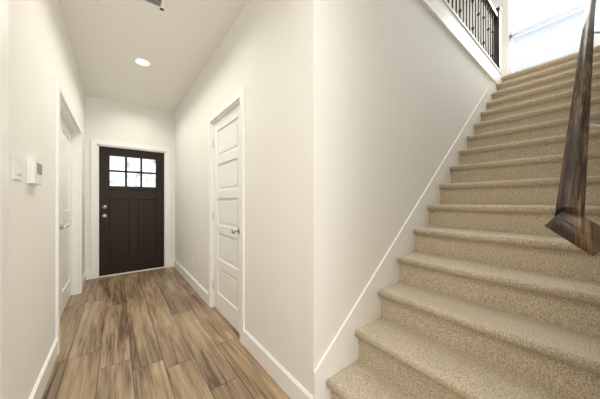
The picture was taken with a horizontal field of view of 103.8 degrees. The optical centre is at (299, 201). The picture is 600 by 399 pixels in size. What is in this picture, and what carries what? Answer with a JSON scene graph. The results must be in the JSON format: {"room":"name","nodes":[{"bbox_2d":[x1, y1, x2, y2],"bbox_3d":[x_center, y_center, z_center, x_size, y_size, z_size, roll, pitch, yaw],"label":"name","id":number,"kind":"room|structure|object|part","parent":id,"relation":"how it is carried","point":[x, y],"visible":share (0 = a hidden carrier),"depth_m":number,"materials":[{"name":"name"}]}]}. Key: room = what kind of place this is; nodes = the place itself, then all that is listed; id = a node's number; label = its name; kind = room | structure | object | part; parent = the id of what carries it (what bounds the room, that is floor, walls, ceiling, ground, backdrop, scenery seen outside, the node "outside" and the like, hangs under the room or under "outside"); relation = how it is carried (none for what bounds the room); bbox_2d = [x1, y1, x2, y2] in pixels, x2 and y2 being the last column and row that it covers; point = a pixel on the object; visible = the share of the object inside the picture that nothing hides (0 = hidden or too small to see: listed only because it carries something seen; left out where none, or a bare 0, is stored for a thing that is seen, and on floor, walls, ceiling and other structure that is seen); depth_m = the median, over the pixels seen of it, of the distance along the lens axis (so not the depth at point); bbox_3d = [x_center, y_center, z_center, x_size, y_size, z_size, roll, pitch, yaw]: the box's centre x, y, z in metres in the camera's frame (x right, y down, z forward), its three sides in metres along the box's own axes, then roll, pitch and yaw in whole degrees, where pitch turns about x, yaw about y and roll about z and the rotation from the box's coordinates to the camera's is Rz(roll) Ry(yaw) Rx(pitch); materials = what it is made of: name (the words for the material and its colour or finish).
{"room":"entrance hallway","nodes":[
{"label":"entrance hallway","id":0,"kind":"room"},
{"bbox_2d":[9,0,84,398],"bbox_3d":[-1.004,-0.206,0.596,0.120,2.750,7.495,0,0,-38],"label":"wall","id":1,"kind":"structure","parent":0,"point":[41,56],"depth_m":1.33,"materials":[{"name":"white paint"}]},
{"bbox_2d":[12,153,22,180],"bbox_3d":[-1.311,-0.156,1.095,0.011,0.116,0.124,0,0,-38],"label":"switch plate","id":2,"kind":"object","parent":1,"relation":"attached to","point":[17,167],"visible":1,"depth_m":1.08,"materials":[{"name":"white plastic"}]},
{"bbox_2d":[27,158,42,184],"bbox_3d":[-1.451,-0.158,1.290,0.030,0.130,0.170,0,0,-38],"label":"thermostat","id":3,"kind":"object","parent":1,"relation":"attached to","point":[34,171],"visible":1,"depth_m":1.24,"materials":[{"name":"white plastic"}]},
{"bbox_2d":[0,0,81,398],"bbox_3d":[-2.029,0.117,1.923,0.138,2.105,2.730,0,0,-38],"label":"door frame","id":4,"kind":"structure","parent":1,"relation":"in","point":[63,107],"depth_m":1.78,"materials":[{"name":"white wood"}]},
{"bbox_2d":[60,116,70,316],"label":"door","id":5,"kind":"structure","parent":4,"relation":"attached to","point":[65,212],"depth_m":2.62,"materials":[{"name":"white wood"}]},
{"bbox_3d":[-2.441,0.254,2.459,0.058,0.064,0.146,0,0,-38],"label":"handle","id":6,"kind":"part","parent":5,"relation":"part of","materials":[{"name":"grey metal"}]},
{"bbox_2d":[29,339,57,398],"bbox_3d":[-0.246,1.106,-0.265,0.014,0.126,5.205,0,0,-38],"label":"baseboard","id":7,"kind":"structure","parent":1,"relation":"attached to","point":[37,392],"depth_m":1.48,"materials":[{"name":"white wood"}]},
{"bbox_2d":[82,271,88,289],"bbox_3d":[-2.996,1.106,3.268,0.030,0.126,0.590,0,0,-38],"label":"baseboard","id":8,"kind":"structure","parent":1,"relation":"attached to","point":[85,277],"depth_m":3.39,"materials":[{"name":"white wood"}]},
{"bbox_2d":[85,95,174,271],"bbox_3d":[-2.717,-0.206,3.950,1.310,2.750,0.140,0,0,-38],"label":"wall","id":9,"kind":"structure","parent":0,"point":[110,120],"depth_m":3.78,"materials":[{"name":"white paint"}]},
{"bbox_2d":[91,139,169,278],"bbox_3d":[-2.760,0.117,3.905,1.054,2.105,0.158,0,0,-38],"label":"door frame","id":10,"kind":"structure","parent":9,"relation":"in","point":[95,144],"depth_m":3.63,"materials":[{"name":"white wood"}]},
{"bbox_2d":[99,146,163,275],"bbox_3d":[-2.735,0.155,3.873,0.870,1.999,0.119,0,0,-38],"label":"front door","id":11,"kind":"structure","parent":10,"relation":"attached to","point":[131,210],"depth_m":3.86,"materials":[{"name":"black wood"}]},
{"bbox_3d":[-3.013,0.163,3.627,0.064,0.197,0.074,0,0,-38],"label":"handle","id":12,"kind":"part","parent":11,"relation":"part of","materials":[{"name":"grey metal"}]},
{"bbox_2d":[58,0,248,112],"bbox_3d":[0.726,-1.726,1.947,4.510,0.290,7.495,0,0,-38],"label":"ceiling","id":13,"kind":"structure","parent":0,"point":[176,43],"depth_m":2.36,"materials":[{"name":"white paint"}]},
{"bbox_2d":[133,57,151,66],"bbox_3d":[-1.790,-1.577,2.675,0.180,0.006,0.180,0,0,-38],"label":"recessed light","id":14,"kind":"object","parent":13,"relation":"in","point":[141,61],"visible":1,"depth_m":2.67,"materials":[{"name":"white"}]},
{"bbox_2d":[139,0,165,10],"bbox_3d":[-1.135,-1.576,1.747,0.250,0.010,0.310,0,0,-38],"label":"ceiling vent","id":15,"kind":"object","parent":13,"relation":"in","point":[159,4],"visible":1,"depth_m":1.87,"materials":[{"name":"white metal"}]},
{"bbox_2d":[41,267,289,398],"bbox_3d":[0.726,1.219,1.947,4.510,0.100,7.495,0,0,-38],"label":"floor","id":16,"kind":"structure","parent":0,"point":[165,333],"depth_m":1.87,"materials":[{"name":"brown wood"}]},
{"bbox_2d":[326,45,599,398],"bbox_3d":[2.289,-0.351,2.371,4.719,3.040,0.935,0,0,-38],"label":"carpeted stairs","id":17,"kind":"object","parent":16,"relation":"on","point":[493,292],"visible":1,"depth_m":1.39,"materials":[{"name":"beige carpet"}]},
{"bbox_2d":[175,0,299,382],"bbox_3d":[-1.079,-0.206,2.821,0.120,2.750,3.655,0,0,-38],"label":"wall","id":18,"kind":"structure","parent":0,"point":[256,54],"depth_m":1.70,"materials":[{"name":"white paint"}]},
{"bbox_2d":[173,259,207,304],"bbox_3d":[-1.641,1.106,3.426,0.020,0.126,2.009,0,0,-38],"label":"baseboard","id":19,"kind":"structure","parent":18,"relation":"attached to","point":[195,285],"depth_m":3.18,"materials":[{"name":"white wood"}]},
{"bbox_2d":[208,86,244,344],"bbox_3d":[-0.705,0.119,2.299,0.172,2.100,0.920,0,0,-38],"label":"door","id":20,"kind":"structure","parent":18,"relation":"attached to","point":[238,97],"depth_m":2.27,"materials":[{"name":"white wood"}]},
{"bbox_3d":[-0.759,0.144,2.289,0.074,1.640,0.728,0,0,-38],"label":"knob","id":21,"kind":"part","parent":20,"relation":"part of","materials":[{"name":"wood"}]},
{"bbox_2d":[243,329,313,398],"bbox_3d":[-0.194,1.106,1.579,0.014,0.126,0.846,0,0,-38],"label":"baseboard","id":22,"kind":"structure","parent":18,"relation":"attached to","point":[286,382],"depth_m":1.52,"materials":[{"name":"white wood"}]},
{"bbox_2d":[300,0,491,396],"bbox_3d":[1.518,-0.345,2.455,3.764,3.028,0.120,0,0,-38],"label":"wall","id":23,"kind":"structure","parent":0,"point":[392,92],"depth_m":1.50,"materials":[{"name":"white paint"}]},
{"bbox_2d":[314,81,496,398],"bbox_3d":[1.559,-0.256,2.403,3.764,2.850,0.012,0,0,-38],"label":"baseboard","id":24,"kind":"structure","parent":23,"relation":"attached to","point":[341,352],"depth_m":1.65,"materials":[{"name":"white wood"}]},
{"bbox_2d":[419,0,503,84],"bbox_3d":[1.540,-1.797,2.452,3.794,0.232,0.152,0,0,-38],"label":"ledge","id":25,"kind":"object","parent":23,"relation":"attached to","point":[446,16],"visible":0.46,"depth_m":2.54,"materials":[{"name":"white wood"}]},
{"bbox_2d":[447,0,501,71],"bbox_3d":[1.532,-2.400,2.434,3.760,0.973,0.110,0,0,-38],"label":"rail","id":26,"kind":"object","parent":25,"relation":"on","point":[495,16],"visible":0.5,"depth_m":3.30,"materials":[{"name":"black metal"}]},
{"bbox_2d":[449,0,599,75],"bbox_3d":[3.773,-1.556,4.407,0.120,5.450,2.320,0,0,-38],"label":"wall","id":27,"kind":"structure","parent":0,"point":[503,5],"depth_m":4.36,"materials":[{"name":"white paint"}]},
{"bbox_2d":[509,0,596,73],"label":"window","id":28,"kind":"structure","parent":27,"relation":"in","point":[512,35],"depth_m":4.13,"materials":[{"name":"white"}]},
{"bbox_2d":[509,0,594,71],"bbox_3d":[4.110,-3.001,3.897,0.042,1.611,0.984,0,0,-38],"label":"window blinds","id":29,"kind":"object","parent":28,"relation":"attached to","point":[544,40],"visible":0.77,"depth_m":3.92,"materials":[{"name":"white"}]},
{"bbox_3d":[2.632,-1.556,1.968,4.920,5.450,0.120,0,0,-38],"label":"wall","id":30,"kind":"structure","parent":0,"visible":0},
{"bbox_2d":[544,0,599,255],"bbox_3d":[2.153,-1.303,1.727,3.577,2.895,0.133,0,0,-38],"label":"wall rail","id":31,"kind":"object","parent":30,"relation":"attached to","point":[571,223],"visible":1,"depth_m":0.76,"materials":[{"name":"brown wood"}]}
]}

